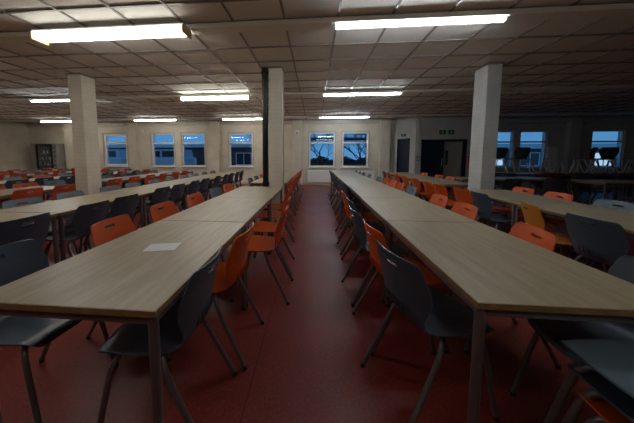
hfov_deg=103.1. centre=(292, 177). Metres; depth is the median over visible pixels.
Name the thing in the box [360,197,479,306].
dining table
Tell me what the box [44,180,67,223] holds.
dining chair
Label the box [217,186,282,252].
dining table
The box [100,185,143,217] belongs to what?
dining chair
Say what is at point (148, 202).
dining chair
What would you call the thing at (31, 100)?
fluorescent light
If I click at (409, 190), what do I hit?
dining chair
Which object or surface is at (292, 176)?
dining table
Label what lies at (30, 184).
dining chair
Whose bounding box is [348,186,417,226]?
dining table
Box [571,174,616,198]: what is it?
dining table
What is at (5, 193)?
dining table
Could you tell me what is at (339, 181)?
dining chair
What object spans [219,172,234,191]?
dining chair
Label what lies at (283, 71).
conduit
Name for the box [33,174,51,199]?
dining chair
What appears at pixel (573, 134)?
pilaster
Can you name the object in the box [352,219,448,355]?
dining chair
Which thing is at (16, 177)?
dining chair
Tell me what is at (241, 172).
dining chair
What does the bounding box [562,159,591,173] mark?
dining chair
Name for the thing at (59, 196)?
dining chair
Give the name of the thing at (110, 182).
dining chair
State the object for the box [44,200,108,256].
dining chair
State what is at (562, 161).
dining chair
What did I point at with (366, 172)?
radiator
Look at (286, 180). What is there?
dining table
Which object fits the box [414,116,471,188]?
wall
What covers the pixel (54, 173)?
dining chair
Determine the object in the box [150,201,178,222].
dining chair
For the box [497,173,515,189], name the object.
dining chair
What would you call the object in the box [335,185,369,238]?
dining chair
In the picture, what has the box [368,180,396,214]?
dining chair
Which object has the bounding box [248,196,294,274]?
dining chair
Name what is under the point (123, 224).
dining chair
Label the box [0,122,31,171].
wall
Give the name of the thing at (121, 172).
dining chair
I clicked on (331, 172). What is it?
dining chair
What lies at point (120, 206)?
dining chair
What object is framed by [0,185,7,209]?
dining chair
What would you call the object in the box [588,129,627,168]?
window
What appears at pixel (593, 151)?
dining chair
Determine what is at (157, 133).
window
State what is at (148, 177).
dining chair
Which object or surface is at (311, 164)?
slatted fence
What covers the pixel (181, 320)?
dining chair
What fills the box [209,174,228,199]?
dining chair
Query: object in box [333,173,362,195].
dining table
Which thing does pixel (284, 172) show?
dining table
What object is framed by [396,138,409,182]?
door
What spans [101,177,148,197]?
dining table
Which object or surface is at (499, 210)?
dining chair
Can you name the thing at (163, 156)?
van
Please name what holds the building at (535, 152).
on the ground
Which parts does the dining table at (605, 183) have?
frame rail, leg, leg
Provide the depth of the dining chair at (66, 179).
6.16 m
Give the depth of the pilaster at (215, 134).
11.26 m
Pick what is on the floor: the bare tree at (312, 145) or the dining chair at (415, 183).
the dining chair at (415, 183)
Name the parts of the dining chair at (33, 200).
backrest, seat, leg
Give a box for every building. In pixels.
[108,144,251,164]
[496,143,616,166]
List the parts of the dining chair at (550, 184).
backrest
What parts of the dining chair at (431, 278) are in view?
leg, backrest, leg, seat, leg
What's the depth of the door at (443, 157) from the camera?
9.96 m
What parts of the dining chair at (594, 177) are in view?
backrest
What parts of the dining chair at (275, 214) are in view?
seat, backrest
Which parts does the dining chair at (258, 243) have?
leg, leg, seat, leg, backrest, leg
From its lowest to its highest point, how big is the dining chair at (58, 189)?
0.805 m
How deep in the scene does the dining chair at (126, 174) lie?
6.88 m
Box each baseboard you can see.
[234,182,332,184]
[495,184,633,187]
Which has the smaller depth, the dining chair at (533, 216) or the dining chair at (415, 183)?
the dining chair at (533, 216)
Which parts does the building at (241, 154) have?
pane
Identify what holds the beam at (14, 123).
attached to the wall at (15, 151)
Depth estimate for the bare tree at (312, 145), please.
18.87 m
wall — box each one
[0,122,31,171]
[29,123,395,182]
[394,116,416,183]
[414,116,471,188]
[496,122,633,183]
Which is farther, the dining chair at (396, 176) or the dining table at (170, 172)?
the dining table at (170, 172)
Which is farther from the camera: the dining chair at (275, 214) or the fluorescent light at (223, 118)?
the fluorescent light at (223, 118)
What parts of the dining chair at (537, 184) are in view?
backrest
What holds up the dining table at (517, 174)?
on the floor
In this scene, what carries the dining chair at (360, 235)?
on the floor
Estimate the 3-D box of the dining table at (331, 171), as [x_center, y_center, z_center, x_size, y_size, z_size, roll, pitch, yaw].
[1.736,0.169,8.669,0.750,0.740,1.194,0,5,5]
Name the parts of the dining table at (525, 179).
frame rail, leg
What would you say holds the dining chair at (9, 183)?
on the floor
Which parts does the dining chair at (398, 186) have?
backrest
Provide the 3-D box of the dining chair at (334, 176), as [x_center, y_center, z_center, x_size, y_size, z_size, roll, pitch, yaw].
[1.257,0.336,6.367,0.522,0.805,0.441,0,5,3]
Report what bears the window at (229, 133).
in the wall at (37, 135)
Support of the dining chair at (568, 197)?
on the floor
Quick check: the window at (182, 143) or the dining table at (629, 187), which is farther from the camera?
the window at (182, 143)
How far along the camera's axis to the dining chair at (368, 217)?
3.30 m
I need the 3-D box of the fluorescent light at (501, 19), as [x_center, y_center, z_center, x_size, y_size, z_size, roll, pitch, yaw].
[1.397,-1.720,2.798,1.840,0.038,0.058,0,5,5]
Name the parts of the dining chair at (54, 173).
backrest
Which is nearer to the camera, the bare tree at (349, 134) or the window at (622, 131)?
the window at (622, 131)
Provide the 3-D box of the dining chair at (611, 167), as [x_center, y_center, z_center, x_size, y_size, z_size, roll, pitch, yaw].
[9.638,-0.172,7.606,0.441,0.805,0.522,0,5,5]
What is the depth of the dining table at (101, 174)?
6.35 m
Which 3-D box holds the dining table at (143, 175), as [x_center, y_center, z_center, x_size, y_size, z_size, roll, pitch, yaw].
[-4.058,0.294,7.224,0.750,0.740,1.194,0,5,5]
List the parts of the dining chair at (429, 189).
backrest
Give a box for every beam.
[0,3,633,42]
[0,122,27,125]
[26,119,395,126]
[499,116,633,122]
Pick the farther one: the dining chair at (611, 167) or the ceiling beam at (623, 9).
the dining chair at (611, 167)
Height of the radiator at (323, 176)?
0.545 m
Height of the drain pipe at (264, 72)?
2.829 m
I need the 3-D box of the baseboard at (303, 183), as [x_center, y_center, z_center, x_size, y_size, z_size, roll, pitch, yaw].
[-4.224,0.237,11.609,17.300,0.100,0.120,0,5,5]
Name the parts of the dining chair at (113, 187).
backrest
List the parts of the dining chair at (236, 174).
backrest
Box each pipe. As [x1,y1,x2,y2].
[261,67,268,220]
[391,123,394,179]
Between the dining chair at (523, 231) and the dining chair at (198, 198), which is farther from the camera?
the dining chair at (198, 198)
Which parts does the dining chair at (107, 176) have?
backrest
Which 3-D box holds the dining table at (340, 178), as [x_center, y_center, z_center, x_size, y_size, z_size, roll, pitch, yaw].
[1.531,0.374,6.287,0.750,0.740,1.194,0,5,5]
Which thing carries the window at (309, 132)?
in the wall at (37, 135)
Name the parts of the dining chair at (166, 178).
backrest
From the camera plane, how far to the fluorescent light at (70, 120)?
10.62 m
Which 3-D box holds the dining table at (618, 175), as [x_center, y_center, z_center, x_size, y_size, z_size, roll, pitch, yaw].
[10.195,0.252,7.703,1.194,0.740,0.750,0,5,5]
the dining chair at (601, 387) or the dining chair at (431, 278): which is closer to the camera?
the dining chair at (601, 387)
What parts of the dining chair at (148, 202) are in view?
backrest, seat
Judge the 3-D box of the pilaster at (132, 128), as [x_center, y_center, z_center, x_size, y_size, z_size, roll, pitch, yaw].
[-7.396,-1.143,11.713,0.420,2.832,0.219,0,5,5]
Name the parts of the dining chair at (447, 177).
backrest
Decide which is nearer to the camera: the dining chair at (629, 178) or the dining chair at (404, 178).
the dining chair at (404, 178)
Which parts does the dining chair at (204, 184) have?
backrest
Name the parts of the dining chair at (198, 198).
backrest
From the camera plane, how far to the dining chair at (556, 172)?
7.57 m
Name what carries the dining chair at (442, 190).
on the floor
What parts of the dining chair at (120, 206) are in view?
leg, backrest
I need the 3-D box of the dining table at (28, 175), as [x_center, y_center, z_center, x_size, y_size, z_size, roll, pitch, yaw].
[-7.717,0.292,7.238,0.750,0.740,1.194,0,5,5]
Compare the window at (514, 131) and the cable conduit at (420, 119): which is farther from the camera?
the window at (514, 131)
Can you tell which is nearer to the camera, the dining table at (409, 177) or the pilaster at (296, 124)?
the dining table at (409, 177)
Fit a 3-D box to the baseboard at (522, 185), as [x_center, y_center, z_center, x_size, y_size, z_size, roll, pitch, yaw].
[11.271,0.349,10.308,7.700,0.100,0.060,0,5,5]
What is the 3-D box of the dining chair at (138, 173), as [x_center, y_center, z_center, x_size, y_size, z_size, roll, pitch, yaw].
[-4.302,0.243,7.445,0.522,0.805,0.441,0,5,4]
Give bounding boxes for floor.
[0,183,633,422]
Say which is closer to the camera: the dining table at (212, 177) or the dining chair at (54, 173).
the dining table at (212, 177)
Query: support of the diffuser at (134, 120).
attached to the fluorescent light at (146, 119)
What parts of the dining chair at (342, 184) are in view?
backrest, seat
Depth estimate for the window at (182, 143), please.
11.57 m
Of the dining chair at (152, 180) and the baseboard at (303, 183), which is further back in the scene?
the baseboard at (303, 183)
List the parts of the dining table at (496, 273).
leg, leg, frame rail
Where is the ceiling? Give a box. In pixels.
[0,0,633,123]
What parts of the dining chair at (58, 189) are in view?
backrest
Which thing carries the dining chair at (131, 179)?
on the floor
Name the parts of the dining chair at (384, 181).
backrest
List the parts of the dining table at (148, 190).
leg, leg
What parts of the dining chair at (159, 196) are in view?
seat, backrest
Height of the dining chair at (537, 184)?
0.805 m
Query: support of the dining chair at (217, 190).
on the floor
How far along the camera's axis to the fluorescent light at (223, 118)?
9.94 m
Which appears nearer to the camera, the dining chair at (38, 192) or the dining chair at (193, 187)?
the dining chair at (38, 192)
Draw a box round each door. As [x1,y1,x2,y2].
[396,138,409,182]
[420,139,466,187]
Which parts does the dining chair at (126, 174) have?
backrest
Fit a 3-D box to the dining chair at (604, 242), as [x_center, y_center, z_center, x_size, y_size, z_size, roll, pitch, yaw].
[2.540,0.713,1.996,0.522,0.805,0.441,0,5,2]
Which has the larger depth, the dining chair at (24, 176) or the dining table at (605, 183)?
the dining chair at (24, 176)
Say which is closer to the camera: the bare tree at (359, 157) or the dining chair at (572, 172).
the dining chair at (572, 172)
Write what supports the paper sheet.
on the dining table at (114, 280)
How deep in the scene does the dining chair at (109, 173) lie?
7.32 m
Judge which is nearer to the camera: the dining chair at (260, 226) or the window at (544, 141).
the dining chair at (260, 226)
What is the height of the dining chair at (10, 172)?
0.805 m
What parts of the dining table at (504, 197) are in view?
frame rail, leg, leg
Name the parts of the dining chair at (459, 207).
backrest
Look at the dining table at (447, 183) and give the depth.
5.15 m
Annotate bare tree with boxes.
[310,134,344,162]
[333,133,366,163]
[346,134,366,154]
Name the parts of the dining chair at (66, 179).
backrest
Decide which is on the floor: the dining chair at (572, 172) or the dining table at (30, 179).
the dining table at (30, 179)
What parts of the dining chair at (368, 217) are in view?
leg, backrest, leg, seat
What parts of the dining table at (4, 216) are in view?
frame rail, leg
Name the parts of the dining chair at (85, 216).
leg, seat, leg, leg, backrest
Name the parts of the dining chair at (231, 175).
backrest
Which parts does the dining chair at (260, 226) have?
seat, leg, backrest, leg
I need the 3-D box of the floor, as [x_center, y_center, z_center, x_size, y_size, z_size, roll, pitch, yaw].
[0.432,1.073,3.077,28.450,0.100,16.400,0,5,5]
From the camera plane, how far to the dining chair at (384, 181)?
5.49 m
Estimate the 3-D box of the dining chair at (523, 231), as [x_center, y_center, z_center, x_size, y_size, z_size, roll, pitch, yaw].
[1.422,0.734,1.749,0.522,0.805,0.441,1,5,13]
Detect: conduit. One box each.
[283,71,283,198]
[419,119,420,155]
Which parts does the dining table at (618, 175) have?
leg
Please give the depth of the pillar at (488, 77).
4.34 m
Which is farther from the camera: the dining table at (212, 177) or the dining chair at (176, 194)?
the dining table at (212, 177)
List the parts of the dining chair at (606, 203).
seat, leg, backrest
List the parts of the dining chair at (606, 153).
backrest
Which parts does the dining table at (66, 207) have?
leg, frame rail, leg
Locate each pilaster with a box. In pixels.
[63,123,75,182]
[127,122,140,169]
[209,121,221,182]
[292,120,301,184]
[378,119,390,183]
[563,117,583,187]
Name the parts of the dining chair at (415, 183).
backrest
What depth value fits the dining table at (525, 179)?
6.07 m
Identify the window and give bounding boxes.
[102,133,128,166]
[150,132,175,166]
[180,132,206,166]
[228,132,253,167]
[308,131,335,167]
[341,131,369,167]
[496,129,516,168]
[517,129,549,168]
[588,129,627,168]
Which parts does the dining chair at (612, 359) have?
leg, seat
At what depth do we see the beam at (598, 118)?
9.98 m
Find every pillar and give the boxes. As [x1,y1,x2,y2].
[65,73,101,194]
[267,67,284,221]
[468,62,504,227]
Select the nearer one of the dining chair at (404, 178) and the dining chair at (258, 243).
the dining chair at (258, 243)
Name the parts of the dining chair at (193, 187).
backrest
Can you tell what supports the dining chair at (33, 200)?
on the floor
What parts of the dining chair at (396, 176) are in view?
backrest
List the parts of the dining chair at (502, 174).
backrest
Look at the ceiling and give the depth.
4.12 m
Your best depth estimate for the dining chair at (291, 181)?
4.99 m
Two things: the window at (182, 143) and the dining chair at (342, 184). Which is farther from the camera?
the window at (182, 143)
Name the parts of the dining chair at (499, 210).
leg, seat, backrest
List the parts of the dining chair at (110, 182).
backrest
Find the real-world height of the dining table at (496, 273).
0.740 m
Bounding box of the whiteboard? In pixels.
[539,147,557,188]
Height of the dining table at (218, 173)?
0.740 m
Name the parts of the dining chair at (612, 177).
backrest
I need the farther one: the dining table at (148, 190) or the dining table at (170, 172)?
the dining table at (170, 172)
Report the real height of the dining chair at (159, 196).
0.805 m
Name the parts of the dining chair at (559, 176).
backrest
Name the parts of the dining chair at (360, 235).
leg, backrest, leg, seat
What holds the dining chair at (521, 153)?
on the dining table at (517, 174)
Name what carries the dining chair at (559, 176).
on the floor
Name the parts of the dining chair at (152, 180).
backrest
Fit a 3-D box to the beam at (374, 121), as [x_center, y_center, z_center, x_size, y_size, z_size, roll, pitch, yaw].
[-4.223,-2.457,11.386,17.300,0.158,0.100,0,5,5]
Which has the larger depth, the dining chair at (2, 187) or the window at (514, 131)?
the window at (514, 131)
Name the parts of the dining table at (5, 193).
frame rail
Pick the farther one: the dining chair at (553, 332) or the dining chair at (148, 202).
the dining chair at (148, 202)
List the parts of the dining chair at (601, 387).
leg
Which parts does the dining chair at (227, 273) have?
seat, leg, backrest, leg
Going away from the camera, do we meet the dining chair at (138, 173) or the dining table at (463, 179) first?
the dining table at (463, 179)
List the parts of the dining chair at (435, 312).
leg, backrest, leg, leg, seat, leg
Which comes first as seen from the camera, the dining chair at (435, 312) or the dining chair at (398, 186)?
the dining chair at (435, 312)
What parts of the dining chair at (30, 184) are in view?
backrest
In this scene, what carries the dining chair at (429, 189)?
on the floor
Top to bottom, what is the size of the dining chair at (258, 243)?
0.805 m
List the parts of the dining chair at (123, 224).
leg, backrest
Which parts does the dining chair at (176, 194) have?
backrest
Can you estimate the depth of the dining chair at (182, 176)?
6.35 m
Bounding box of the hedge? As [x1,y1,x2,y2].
[310,156,365,163]
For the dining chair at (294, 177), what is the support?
on the floor
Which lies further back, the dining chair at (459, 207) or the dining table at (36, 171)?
the dining table at (36, 171)
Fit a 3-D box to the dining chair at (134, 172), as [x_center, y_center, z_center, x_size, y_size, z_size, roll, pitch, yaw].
[-5.491,0.148,8.549,0.522,0.805,0.441,0,5,2]
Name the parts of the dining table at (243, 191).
leg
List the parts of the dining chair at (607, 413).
leg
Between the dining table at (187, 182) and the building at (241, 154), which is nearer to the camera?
the dining table at (187, 182)
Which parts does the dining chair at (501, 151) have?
backrest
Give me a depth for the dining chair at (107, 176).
6.21 m
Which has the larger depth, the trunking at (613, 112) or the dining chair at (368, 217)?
the trunking at (613, 112)
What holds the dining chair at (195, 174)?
on the floor
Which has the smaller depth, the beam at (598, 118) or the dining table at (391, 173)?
the dining table at (391, 173)
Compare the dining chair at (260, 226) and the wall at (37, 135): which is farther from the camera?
the wall at (37, 135)
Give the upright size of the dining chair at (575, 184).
0.805 m
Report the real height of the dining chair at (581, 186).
0.805 m
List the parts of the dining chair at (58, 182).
backrest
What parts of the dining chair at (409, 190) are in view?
backrest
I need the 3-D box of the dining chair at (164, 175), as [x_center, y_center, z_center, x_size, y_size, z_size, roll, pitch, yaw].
[-3.795,0.277,7.053,0.522,0.805,0.441,0,5,3]
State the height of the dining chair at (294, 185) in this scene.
0.805 m
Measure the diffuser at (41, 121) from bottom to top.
0.030 m
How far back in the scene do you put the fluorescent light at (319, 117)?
9.60 m
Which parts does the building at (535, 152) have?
pane, pane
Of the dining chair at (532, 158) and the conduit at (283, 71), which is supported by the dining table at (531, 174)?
the dining chair at (532, 158)
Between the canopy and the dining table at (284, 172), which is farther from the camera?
the canopy
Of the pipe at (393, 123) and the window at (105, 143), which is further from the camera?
the window at (105, 143)
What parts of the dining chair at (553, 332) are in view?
leg, seat, backrest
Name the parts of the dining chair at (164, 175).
backrest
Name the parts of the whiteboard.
board panel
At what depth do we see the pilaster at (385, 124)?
10.62 m
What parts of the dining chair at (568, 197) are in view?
seat, backrest, leg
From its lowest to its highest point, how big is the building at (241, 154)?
2.450 m
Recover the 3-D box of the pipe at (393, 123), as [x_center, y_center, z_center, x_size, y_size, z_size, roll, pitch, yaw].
[4.324,-0.977,10.774,0.099,2.661,0.056,0,5,5]
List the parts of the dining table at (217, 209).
leg, frame rail, leg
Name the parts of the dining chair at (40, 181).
backrest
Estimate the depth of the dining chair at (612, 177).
7.67 m
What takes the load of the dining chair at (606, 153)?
on the dining table at (574, 175)
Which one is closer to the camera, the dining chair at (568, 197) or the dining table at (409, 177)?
the dining chair at (568, 197)
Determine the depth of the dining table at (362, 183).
4.96 m
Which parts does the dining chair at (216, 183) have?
backrest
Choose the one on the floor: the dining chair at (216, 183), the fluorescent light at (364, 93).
the dining chair at (216, 183)
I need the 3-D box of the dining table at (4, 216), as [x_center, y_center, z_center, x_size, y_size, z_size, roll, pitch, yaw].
[-2.660,0.756,1.864,0.750,0.740,1.194,0,5,5]
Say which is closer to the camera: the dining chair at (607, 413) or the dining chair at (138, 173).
the dining chair at (607, 413)
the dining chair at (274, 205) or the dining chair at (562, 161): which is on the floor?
the dining chair at (274, 205)
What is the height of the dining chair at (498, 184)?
0.805 m
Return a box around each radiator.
[307,170,332,182]
[353,171,374,179]
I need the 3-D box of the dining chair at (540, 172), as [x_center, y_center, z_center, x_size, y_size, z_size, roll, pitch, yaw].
[7.745,-0.186,7.769,0.441,0.805,0.522,0,5,5]
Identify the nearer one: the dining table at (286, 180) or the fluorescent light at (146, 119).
the dining table at (286, 180)
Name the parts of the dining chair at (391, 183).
backrest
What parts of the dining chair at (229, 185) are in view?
backrest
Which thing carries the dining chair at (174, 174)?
on the floor
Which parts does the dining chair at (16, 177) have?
backrest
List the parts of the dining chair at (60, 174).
backrest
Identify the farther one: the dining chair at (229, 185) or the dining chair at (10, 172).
the dining chair at (10, 172)
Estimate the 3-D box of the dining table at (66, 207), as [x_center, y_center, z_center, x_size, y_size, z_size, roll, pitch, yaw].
[-2.554,0.653,3.055,0.750,0.740,1.194,0,5,5]
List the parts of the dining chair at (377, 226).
leg, backrest, seat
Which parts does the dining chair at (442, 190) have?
backrest, seat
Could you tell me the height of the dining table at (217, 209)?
0.740 m
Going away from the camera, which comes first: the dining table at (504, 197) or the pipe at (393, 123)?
the dining table at (504, 197)
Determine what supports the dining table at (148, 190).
on the floor
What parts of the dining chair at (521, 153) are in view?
backrest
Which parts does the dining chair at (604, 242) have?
leg, seat, leg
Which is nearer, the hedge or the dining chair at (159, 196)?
the dining chair at (159, 196)
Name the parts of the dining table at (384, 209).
leg, frame rail, leg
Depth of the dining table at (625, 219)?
2.45 m
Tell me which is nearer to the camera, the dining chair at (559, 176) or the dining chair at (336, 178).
the dining chair at (336, 178)
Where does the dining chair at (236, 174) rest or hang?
on the floor
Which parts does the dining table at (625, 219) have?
leg, frame rail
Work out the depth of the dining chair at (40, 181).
5.56 m
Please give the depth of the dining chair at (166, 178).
5.66 m
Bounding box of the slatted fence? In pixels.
[310,163,365,165]
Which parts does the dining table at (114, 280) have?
frame rail, leg, leg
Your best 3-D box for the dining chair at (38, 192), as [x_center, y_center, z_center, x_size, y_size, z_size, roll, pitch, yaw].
[-4.086,0.561,3.756,0.522,0.805,0.441,0,5,6]
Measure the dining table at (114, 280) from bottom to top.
0.740 m
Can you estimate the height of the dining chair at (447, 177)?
0.805 m
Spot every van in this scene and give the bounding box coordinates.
[108,149,126,163]
[155,149,196,164]
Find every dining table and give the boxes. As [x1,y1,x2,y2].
[0,178,58,198]
[0,186,68,199]
[0,193,143,260]
[0,212,59,263]
[0,220,246,422]
[5,173,52,177]
[14,170,47,173]
[43,174,101,199]
[97,184,186,226]
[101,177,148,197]
[124,173,171,183]
[151,179,211,208]
[154,171,193,181]
[162,197,270,306]
[183,175,227,197]
[205,172,240,199]
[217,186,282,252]
[250,178,291,207]
[269,174,295,203]
[284,172,297,191]
[331,171,355,191]
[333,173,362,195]
[336,176,372,202]
[341,180,390,225]
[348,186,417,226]
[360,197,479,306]
[385,172,419,197]
[385,221,633,422]
[395,175,441,198]
[411,179,467,189]
[450,177,516,188]
[458,189,582,259]
[493,177,570,204]
[496,172,529,191]
[511,172,573,187]
[514,203,633,262]
[569,179,633,207]
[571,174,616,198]
[590,174,633,199]
[626,186,630,201]
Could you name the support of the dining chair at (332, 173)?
on the floor
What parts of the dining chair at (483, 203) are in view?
backrest, seat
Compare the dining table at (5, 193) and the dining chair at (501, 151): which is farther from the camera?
the dining chair at (501, 151)
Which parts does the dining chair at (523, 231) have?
leg, backrest, leg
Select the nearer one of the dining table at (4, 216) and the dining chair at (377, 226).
the dining table at (4, 216)
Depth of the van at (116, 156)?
15.84 m
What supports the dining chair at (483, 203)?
on the floor
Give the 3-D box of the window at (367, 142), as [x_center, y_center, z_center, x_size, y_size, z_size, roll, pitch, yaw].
[2.731,-1.230,10.951,1.230,1.605,0.220,0,5,5]
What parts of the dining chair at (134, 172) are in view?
backrest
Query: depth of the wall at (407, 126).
10.19 m
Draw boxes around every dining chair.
[0,171,13,174]
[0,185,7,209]
[0,212,49,258]
[0,239,118,422]
[1,197,78,255]
[3,176,22,199]
[4,179,28,188]
[10,174,26,179]
[10,187,42,204]
[12,182,52,201]
[19,171,33,178]
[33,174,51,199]
[34,177,53,193]
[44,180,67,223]
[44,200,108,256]
[46,175,74,199]
[51,183,75,221]
[52,171,65,182]
[56,190,110,249]
[57,173,75,190]
[84,193,137,251]
[86,214,135,338]
[97,244,236,422]
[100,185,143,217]
[101,175,123,188]
[102,172,113,177]
[106,178,121,212]
[116,171,126,176]
[120,173,141,185]
[122,170,139,187]
[125,182,151,224]
[127,176,140,185]
[132,186,169,225]
[137,172,145,184]
[144,174,154,199]
[146,173,167,198]
[147,179,180,220]
[150,183,184,223]
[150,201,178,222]
[164,177,188,209]
[167,222,263,370]
[171,172,178,179]
[180,175,204,206]
[180,180,198,211]
[186,192,232,261]
[187,177,209,200]
[191,173,212,199]
[199,175,220,197]
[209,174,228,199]
[209,187,221,198]
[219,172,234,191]
[223,171,239,193]
[223,183,255,228]
[231,205,292,304]
[233,171,243,187]
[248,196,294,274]
[255,189,293,252]
[261,185,294,237]
[286,174,299,204]
[286,175,298,209]
[286,177,296,213]
[288,179,295,220]
[329,172,335,198]
[330,173,337,202]
[331,175,351,207]
[333,177,357,212]
[335,179,360,219]
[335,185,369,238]
[337,190,377,254]
[338,182,366,228]
[341,196,392,275]
[341,205,408,306]
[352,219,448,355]
[360,240,499,422]
[367,178,388,212]
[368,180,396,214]
[372,182,404,222]
[380,186,416,223]
[386,172,394,183]
[394,174,403,188]
[397,193,447,257]
[401,175,424,198]
[411,178,427,200]
[412,201,477,270]
[418,174,442,200]
[423,181,452,201]
[427,176,454,208]
[433,183,455,210]
[448,222,560,368]
[453,187,496,227]
[470,191,522,229]
[483,187,534,235]
[495,147,507,172]
[495,173,502,189]
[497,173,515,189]
[500,179,522,213]
[504,147,530,173]
[510,191,573,256]
[510,255,633,397]
[520,200,589,265]
[529,158,558,183]
[532,158,560,176]
[533,174,560,197]
[533,174,561,195]
[534,178,566,197]
[543,339,633,422]
[545,159,574,173]
[548,158,578,183]
[553,199,633,267]
[561,174,592,202]
[561,363,633,422]
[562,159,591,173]
[566,213,629,272]
[570,147,598,173]
[573,175,610,204]
[573,387,632,422]
[578,159,610,173]
[579,160,607,184]
[588,147,619,172]
[595,159,629,179]
[598,159,630,179]
[614,159,633,179]
[616,159,633,179]
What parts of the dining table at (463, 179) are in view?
frame rail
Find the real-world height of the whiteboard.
1.623 m
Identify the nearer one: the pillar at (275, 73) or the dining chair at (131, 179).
the pillar at (275, 73)
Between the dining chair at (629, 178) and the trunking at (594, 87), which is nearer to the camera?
the trunking at (594, 87)
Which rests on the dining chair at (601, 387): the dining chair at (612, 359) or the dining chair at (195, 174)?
the dining chair at (612, 359)
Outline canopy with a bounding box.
[310,134,366,165]
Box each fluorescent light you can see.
[30,22,191,45]
[31,100,68,101]
[40,120,70,122]
[134,119,176,120]
[180,95,249,100]
[222,118,261,119]
[319,117,369,117]
[323,93,400,95]
[334,17,507,29]
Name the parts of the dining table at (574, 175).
leg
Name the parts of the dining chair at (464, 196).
backrest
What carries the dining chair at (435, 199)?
on the floor
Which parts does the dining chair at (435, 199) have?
backrest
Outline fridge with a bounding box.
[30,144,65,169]
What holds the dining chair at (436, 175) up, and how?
on the floor
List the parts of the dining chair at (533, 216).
backrest, seat, leg, leg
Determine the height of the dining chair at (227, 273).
0.805 m
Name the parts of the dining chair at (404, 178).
backrest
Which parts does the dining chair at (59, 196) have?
backrest, seat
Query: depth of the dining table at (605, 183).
5.36 m
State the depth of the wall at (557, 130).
10.19 m
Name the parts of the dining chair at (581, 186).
backrest, seat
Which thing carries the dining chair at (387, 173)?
on the floor
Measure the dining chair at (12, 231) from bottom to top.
0.805 m
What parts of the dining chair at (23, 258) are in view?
backrest, leg, seat, leg, leg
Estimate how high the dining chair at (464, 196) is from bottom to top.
0.805 m
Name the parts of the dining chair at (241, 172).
backrest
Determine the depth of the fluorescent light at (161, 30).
2.91 m
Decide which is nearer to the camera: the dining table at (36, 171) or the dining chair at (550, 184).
the dining chair at (550, 184)
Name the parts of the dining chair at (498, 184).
backrest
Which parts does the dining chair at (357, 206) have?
leg, seat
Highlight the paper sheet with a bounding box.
[142,243,180,251]
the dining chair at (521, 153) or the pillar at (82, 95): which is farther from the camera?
the dining chair at (521, 153)
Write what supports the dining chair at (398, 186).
on the floor
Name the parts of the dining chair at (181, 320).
leg, seat, leg, backrest, leg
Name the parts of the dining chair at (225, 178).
backrest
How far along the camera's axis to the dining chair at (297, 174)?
6.70 m
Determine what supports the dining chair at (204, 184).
on the floor
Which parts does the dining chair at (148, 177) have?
backrest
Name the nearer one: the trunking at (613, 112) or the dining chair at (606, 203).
the dining chair at (606, 203)
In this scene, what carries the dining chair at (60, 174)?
on the floor
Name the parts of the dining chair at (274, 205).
seat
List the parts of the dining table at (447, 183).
frame rail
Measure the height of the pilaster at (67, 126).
2.832 m
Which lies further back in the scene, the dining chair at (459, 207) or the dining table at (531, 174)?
the dining table at (531, 174)
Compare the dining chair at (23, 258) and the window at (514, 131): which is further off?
the window at (514, 131)
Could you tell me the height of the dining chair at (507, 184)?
0.805 m
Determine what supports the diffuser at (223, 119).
attached to the fluorescent light at (223, 118)
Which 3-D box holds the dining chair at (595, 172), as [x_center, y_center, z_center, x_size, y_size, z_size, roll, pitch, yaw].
[9.139,-0.176,7.649,0.441,0.805,0.522,0,5,4]
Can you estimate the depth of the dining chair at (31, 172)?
7.70 m
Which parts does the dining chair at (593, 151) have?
backrest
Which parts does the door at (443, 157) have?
push plate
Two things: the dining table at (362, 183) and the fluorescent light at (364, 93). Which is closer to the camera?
the dining table at (362, 183)
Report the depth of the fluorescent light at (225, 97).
6.23 m
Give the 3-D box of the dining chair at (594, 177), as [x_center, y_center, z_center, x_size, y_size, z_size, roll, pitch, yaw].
[9.406,-0.193,7.841,0.441,0.805,0.522,1,5,8]
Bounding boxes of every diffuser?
[41,121,70,121]
[134,120,175,120]
[223,119,261,119]
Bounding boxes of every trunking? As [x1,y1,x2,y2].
[0,85,633,101]
[0,111,633,121]
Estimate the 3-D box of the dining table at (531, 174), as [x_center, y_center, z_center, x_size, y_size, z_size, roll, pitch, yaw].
[7.804,0.235,7.908,1.194,0.740,0.750,0,5,5]
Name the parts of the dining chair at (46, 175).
backrest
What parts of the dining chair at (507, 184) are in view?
backrest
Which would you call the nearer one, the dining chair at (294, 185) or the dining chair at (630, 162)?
the dining chair at (294, 185)

